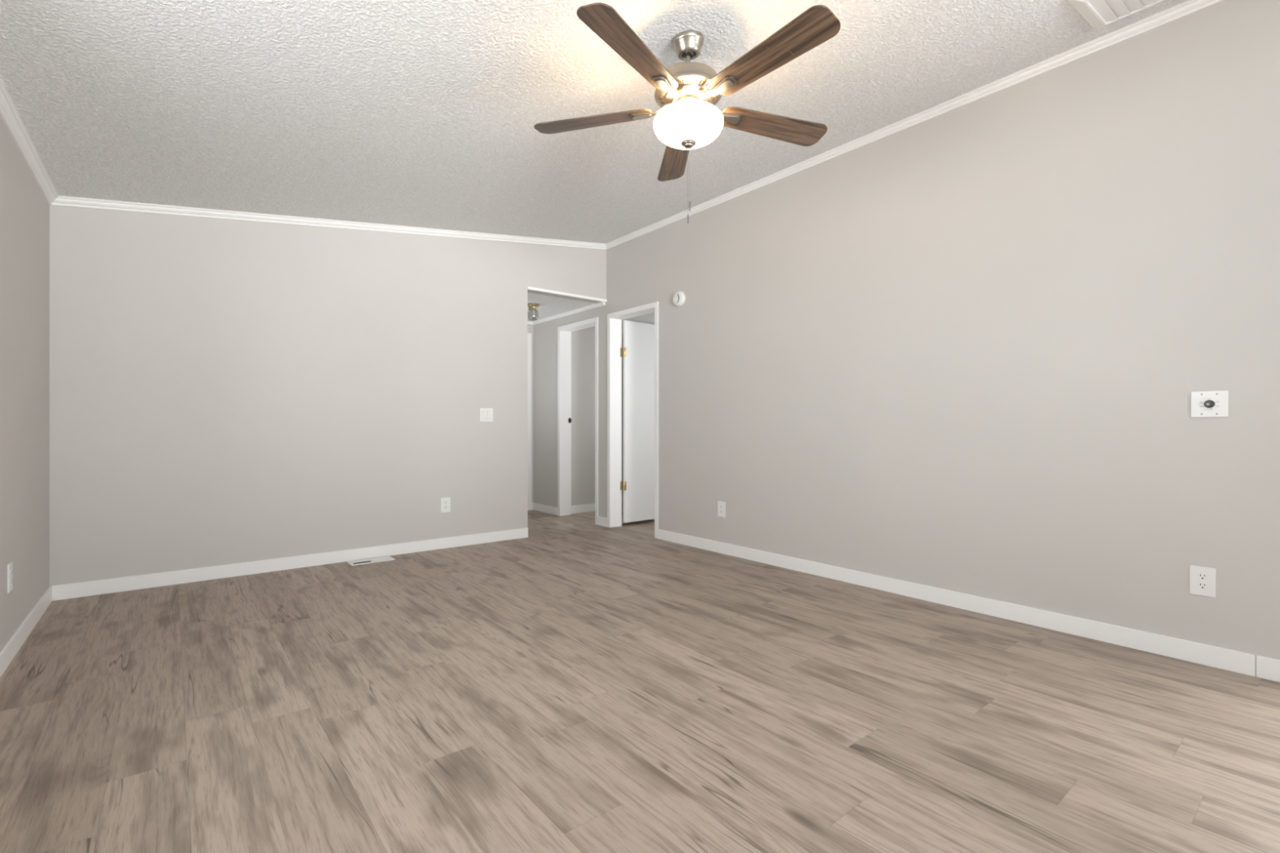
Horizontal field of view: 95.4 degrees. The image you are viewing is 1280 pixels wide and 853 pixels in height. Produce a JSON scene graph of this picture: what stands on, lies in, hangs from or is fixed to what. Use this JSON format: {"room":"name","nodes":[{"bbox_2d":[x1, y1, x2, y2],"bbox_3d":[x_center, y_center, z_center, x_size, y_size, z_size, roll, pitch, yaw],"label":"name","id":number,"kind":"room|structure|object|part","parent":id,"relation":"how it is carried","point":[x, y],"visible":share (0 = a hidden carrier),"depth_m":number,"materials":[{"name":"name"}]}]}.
{"room":"empty living room","nodes":[
{"label":"empty living room","id":0,"kind":"room"},
{"bbox_2d":[0,115,49,651],"bbox_3d":[-1.191,-0.154,0.521,0.130,2.309,7.368,0,0,-39],"label":"wall","id":1,"kind":"structure","parent":0,"point":[24,209],"depth_m":2.71,"materials":[{"name":"beige paint"}]},
{"bbox_2d":[7,561,13,593],"bbox_3d":[-2.696,0.647,2.491,0.007,0.121,0.080,0,0,-39],"label":"wall outlet","id":2,"kind":"object","parent":1,"relation":"attached to","point":[10,566],"visible":1,"depth_m":2.48,"materials":[{"name":"white plastic"}]},
{"bbox_2d":[0,586,52,677],"bbox_3d":[-1.132,0.957,0.561,0.012,0.086,7.096,0,0,-39],"label":"baseboard","id":3,"kind":"structure","parent":1,"relation":"attached to","point":[8,652],"depth_m":2.68,"materials":[{"name":"white paint"}]},
{"bbox_2d":[0,75,58,204],"bbox_3d":[-1.125,-1.288,0.575,0.041,0.051,7.108,0,0,-39],"label":"trim","id":4,"kind":"structure","parent":1,"relation":"attached to","point":[9,113],"depth_m":2.64,"materials":[{"name":"white paint"}]},
{"bbox_2d":[49,204,606,586],"bbox_3d":[-1.895,-0.399,4.606,3.911,2.798,0.130,0,0,-39],"label":"wall","id":5,"kind":"structure","parent":0,"point":[223,391],"depth_m":4.03,"materials":[{"name":"beige paint"}]},
{"bbox_2d":[52,527,528,600],"bbox_3d":[-2.189,0.957,4.276,3.039,0.086,0.012,0,0,-39],"label":"baseboard","id":6,"kind":"structure","parent":5,"relation":"attached to","point":[60,592],"depth_m":3.97,"materials":[{"name":"white paint"}]},
{"bbox_2d":[51,195,606,249],"bbox_3d":[-1.841,-1.530,4.539,3.911,0.534,0.041,0,0,-39],"label":"trim","id":7,"kind":"structure","parent":5,"relation":"attached to","point":[64,201],"depth_m":4.07,"materials":[{"name":"white paint"}]},
{"bbox_2d":[440,497,450,512],"bbox_3d":[-1.591,0.646,4.763,0.080,0.121,0.007,0,0,-39],"label":"wall outlet","id":8,"kind":"object","parent":5,"relation":"attached to","point":[445,502],"visible":1,"depth_m":4.76,"materials":[{"name":"white plastic"}]},
{"bbox_2d":[480,408,493,421],"bbox_3d":[-1.313,-0.096,4.985,0.117,0.114,0.011,0,0,-39],"label":"light switch","id":9,"kind":"object","parent":5,"relation":"attached to","point":[486,414],"visible":1,"depth_m":4.98,"materials":[{"name":"white plastic"}]},
{"bbox_2d":[527,286,606,302],"bbox_3d":[-0.676,-1.243,5.515,0.872,0.024,0.027,0,0,-39],"label":"trim","id":10,"kind":"structure","parent":5,"relation":"attached to","point":[530,288],"depth_m":5.48,"materials":[{"name":"white paint"}]},
{"bbox_2d":[527,324,533,502],"bbox_3d":[-1.651,-0.117,6.721,0.872,2.235,0.130,0,0,-39],"label":"wall","id":11,"kind":"structure","parent":0,"point":[530,327],"depth_m":6.94,"materials":[{"name":"beige paint"}]},
{"bbox_2d":[527,333,531,510],"bbox_3d":[-1.651,-0.050,6.713,0.822,2.100,0.142,0,0,-39],"label":"trim","id":12,"kind":"structure","parent":11,"relation":"attached to","point":[529,335],"depth_m":6.90,"materials":[{"name":"white paint"}]},
{"bbox_2d":[527,292,595,321],"bbox_3d":[-1.274,-1.275,6.151,1.002,0.080,1.492,0,0,-39],"label":"ceiling","id":13,"kind":"structure","parent":0,"point":[548,306],"depth_m":5.97,"materials":[{"name":"white paint"}]},
{"bbox_2d":[527,302,538,317],"bbox_3d":[-1.086,-1.153,5.905,0.116,0.162,0.116,0,0,-39],"label":"hall ceiling light","id":14,"kind":"object","parent":13,"relation":"attached to","point":[532,307],"visible":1,"depth_m":5.88,"materials":[{"name":"gold metal"}]},
{"bbox_3d":[-1.086,-1.139,5.905,0.044,0.080,0.044,0,0,-39],"label":"light bulb","id":15,"kind":"part","parent":14,"relation":"part of","materials":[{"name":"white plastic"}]},
{"bbox_2d":[571,326,595,506],"bbox_3d":[-0.110,-0.200,7.244,1.923,2.400,0.095,0,0,-39],"label":"wall","id":16,"kind":"structure","parent":0,"point":[583,341],"depth_m":6.74,"materials":[{"name":"beige paint"}]},
{"bbox_2d":[571,503,595,513],"bbox_3d":[-0.127,0.957,7.161,1.793,0.086,0.012,0,0,-39],"label":"baseboard","id":17,"kind":"structure","parent":16,"relation":"attached to","point":[585,508],"depth_m":6.73,"materials":[{"name":"white paint"}]},
{"bbox_2d":[0,0,1188,244],"bbox_3d":[0.421,-1.603,1.740,4.171,0.622,7.238,0,0,-39],"label":"ceiling","id":18,"kind":"structure","parent":0,"point":[420,113],"depth_m":2.66,"materials":[{"name":"white paint"}]},
{"bbox_2d":[533,2,840,223],"bbox_3d":[0.231,-1.208,2.337,1.288,0.766,1.234,1,-2,-39],"label":"ceiling fan","id":19,"kind":"object","parent":18,"relation":"hanging from","point":[686,93],"visible":1,"depth_m":2.26,"materials":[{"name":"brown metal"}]},
{"bbox_3d":[-0.199,-1.298,2.480,0.518,0.006,0.141,-1,11,15],"label":"blade","id":20,"kind":"part","parent":19,"relation":"part of","materials":[{"name":"brown wood"}]},
{"bbox_3d":[-0.023,-1.308,2.033,0.141,0.006,0.518,13,6,32],"label":"blade","id":21,"kind":"part","parent":19,"relation":"part of","materials":[{"name":"brown wood"}]},
{"bbox_3d":[0.172,-1.294,2.786,0.140,0.006,0.518,-12,0,-4],"label":"blade","id":22,"kind":"part","parent":19,"relation":"part of","materials":[{"name":"brown wood"}]},
{"bbox_3d":[0.197,-1.210,2.376,0.286,0.105,0.286,1,-2,-39],"label":"lamp shade","id":23,"kind":"part","parent":19,"relation":"part of","materials":[{"name":"white glass"}]},
{"bbox_3d":[0.577,-1.301,2.528,0.518,0.006,0.140,0,-13,-21],"label":"blade","id":24,"kind":"part","parent":19,"relation":"part of","materials":[{"name":"brown wood"}]},
{"bbox_3d":[0.457,-1.310,2.062,0.140,0.006,0.518,16,-11,-38],"label":"blade","id":25,"kind":"part","parent":19,"relation":"part of","materials":[{"name":"brown wood"}]},
{"bbox_2d":[1066,0,1164,29],"bbox_3d":[1.998,-1.739,2.309,0.410,0.075,0.410,0,0,-39],"label":"ceiling vent","id":26,"kind":"object","parent":18,"relation":"in","point":[1098,13],"visible":1,"depth_m":2.42,"materials":[{"name":"white metal"}]},
{"bbox_2d":[597,516,607,527],"bbox_3d":[-0.374,0.957,5.825,0.012,0.086,0.165,0,0,-39],"label":"baseboard","id":27,"kind":"structure","parent":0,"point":[602,521],"depth_m":5.81,"materials":[{"name":"white paint"}]},
{"bbox_2d":[622,312,654,515],"bbox_3d":[0.814,-0.200,6.817,2.823,2.400,0.080,0,0,-39],"label":"wall","id":28,"kind":"structure","parent":0,"point":[649,318],"depth_m":6.04,"materials":[{"name":"beige paint"}]},
{"bbox_2d":[622,515,654,524],"bbox_3d":[0.792,0.957,6.740,2.693,0.086,0.012,0,0,-39],"label":"baseboard","id":29,"kind":"structure","parent":28,"relation":"attached to","point":[622,515],"depth_m":6.03,"materials":[{"name":"white paint"}]},
{"bbox_2d":[0,510,1279,852],"bbox_3d":[1.036,1.040,3.280,7.064,0.080,8.860,0,0,-39],"label":"floor","id":30,"kind":"structure","parent":0,"point":[575,684],"depth_m":2.00,"materials":[{"name":"plastic"}]},
{"bbox_2d":[346,555,395,565],"bbox_3d":[-1.988,0.997,4.306,0.300,0.006,0.140,0,0,-39],"label":"floor vent","id":31,"kind":"object","parent":30,"relation":"in","point":[388,557],"visible":1,"depth_m":4.30,"materials":[{"name":"white metal"}]},
{"bbox_2d":[533,0,1279,675],"bbox_3d":[1.482,-0.399,3.641,0.130,2.798,8.860,0,0,-39],"label":"wall","id":32,"kind":"structure","parent":0,"point":[965,348],"depth_m":2.97,"materials":[{"name":"beige paint"}]},
{"bbox_2d":[533,502,557,515],"bbox_3d":[-1.096,0.957,6.718,0.012,0.086,0.572,0,0,-39],"label":"baseboard","id":33,"kind":"structure","parent":32,"relation":"attached to","point":[537,507],"depth_m":6.70,"materials":[{"name":"white paint"}]},
{"bbox_2d":[527,302,604,324],"bbox_3d":[-1.148,-1.220,6.099,0.872,0.030,1.471,0,0,-39],"label":"trim","id":34,"kind":"structure","parent":32,"relation":"attached to","point":[601,304],"depth_m":6.30,"materials":[{"name":"white paint"}]},
{"bbox_2d":[557,316,598,524],"bbox_3d":[-0.616,-0.052,6.237,0.150,2.105,0.780,0,0,-39],"label":"trim","id":35,"kind":"structure","parent":32,"relation":"attached to","point":[564,332],"depth_m":6.48,"materials":[{"name":"white paint"}]},
{"bbox_2d":[607,301,658,538],"bbox_3d":[-0.026,-0.052,5.507,0.150,2.105,0.768,0,0,-39],"label":"trim","id":36,"kind":"structure","parent":32,"relation":"attached to","point":[614,319],"depth_m":5.75,"materials":[{"name":"white paint"}]},
{"bbox_2d":[620,320,654,522],"bbox_3d":[0.088,-0.044,6.004,0.695,2.016,0.047,0,0,-39],"label":"door","id":37,"kind":"structure","parent":32,"relation":"in","point":[638,338],"depth_m":5.90,"materials":[{"name":"white paint"}]},
{"bbox_2d":[672,291,685,306],"bbox_3d":[0.326,-1.079,4.935,0.042,0.132,0.132,0,0,-39],"label":"smoke detector","id":38,"kind":"object","parent":32,"relation":"attached to","point":[679,297],"visible":1,"depth_m":4.91,"materials":[{"name":"white plastic"}]},
{"bbox_2d":[717,501,725,517],"bbox_3d":[0.640,0.655,4.574,0.007,0.121,0.080,0,0,-39],"label":"wall outlet","id":39,"kind":"object","parent":32,"relation":"attached to","point":[721,505],"visible":1,"depth_m":4.57,"materials":[{"name":"white plastic"}]},
{"bbox_2d":[605,0,1224,249],"bbox_3d":[1.885,-1.774,3.007,0.041,0.046,7.108,0,0,-39],"label":"trim","id":40,"kind":"structure","parent":32,"relation":"attached to","point":[1188,7],"depth_m":3.15,"materials":[{"name":"white paint"}]},
{"bbox_2d":[657,528,1279,682],"bbox_3d":[1.391,0.957,3.642,0.012,0.086,3.915,0,0,-39],"label":"baseboard","id":41,"kind":"structure","parent":32,"relation":"attached to","point":[1233,660],"depth_m":2.94,"materials":[{"name":"white paint"}]},
{"bbox_2d":[1189,564,1216,597],"bbox_3d":[2.362,0.652,2.443,0.007,0.121,0.080,0,0,-39],"label":"wall outlet","id":42,"kind":"object","parent":32,"relation":"attached to","point":[1202,580],"visible":1,"depth_m":2.44,"materials":[{"name":"white plastic"}]},
{"bbox_2d":[1196,573,1208,580],"bbox_3d":[2.361,0.632,2.442,0.002,0.028,0.034,0,0,-39],"label":"receptacle","id":43,"kind":"object","parent":42,"relation":"attached to","point":[1200,576],"depth_m":2.44,"materials":[{"name":"white plastic"}]},
{"bbox_2d":[1196,582,1208,589],"bbox_3d":[2.361,0.671,2.442,0.002,0.028,0.034,0,0,-39],"label":"receptacle","id":44,"kind":"object","parent":42,"relation":"attached to","point":[1200,585],"depth_m":2.44,"materials":[{"name":"white plastic"}]},
{"bbox_2d":[1191,390,1228,417],"bbox_3d":[2.368,-0.091,2.422,0.025,0.108,0.113,0,0,-39],"label":"control plate","id":45,"kind":"object","parent":32,"relation":"attached to","point":[1203,403],"visible":1,"depth_m":2.42,"materials":[{"name":"white plastic"}]},
{"bbox_3d":[2.366,-0.091,2.420,0.018,0.033,0.033,0,0,-39],"label":"knob","id":46,"kind":"part","parent":45,"relation":"part of","materials":[{"name":"black plastic"}]}
]}

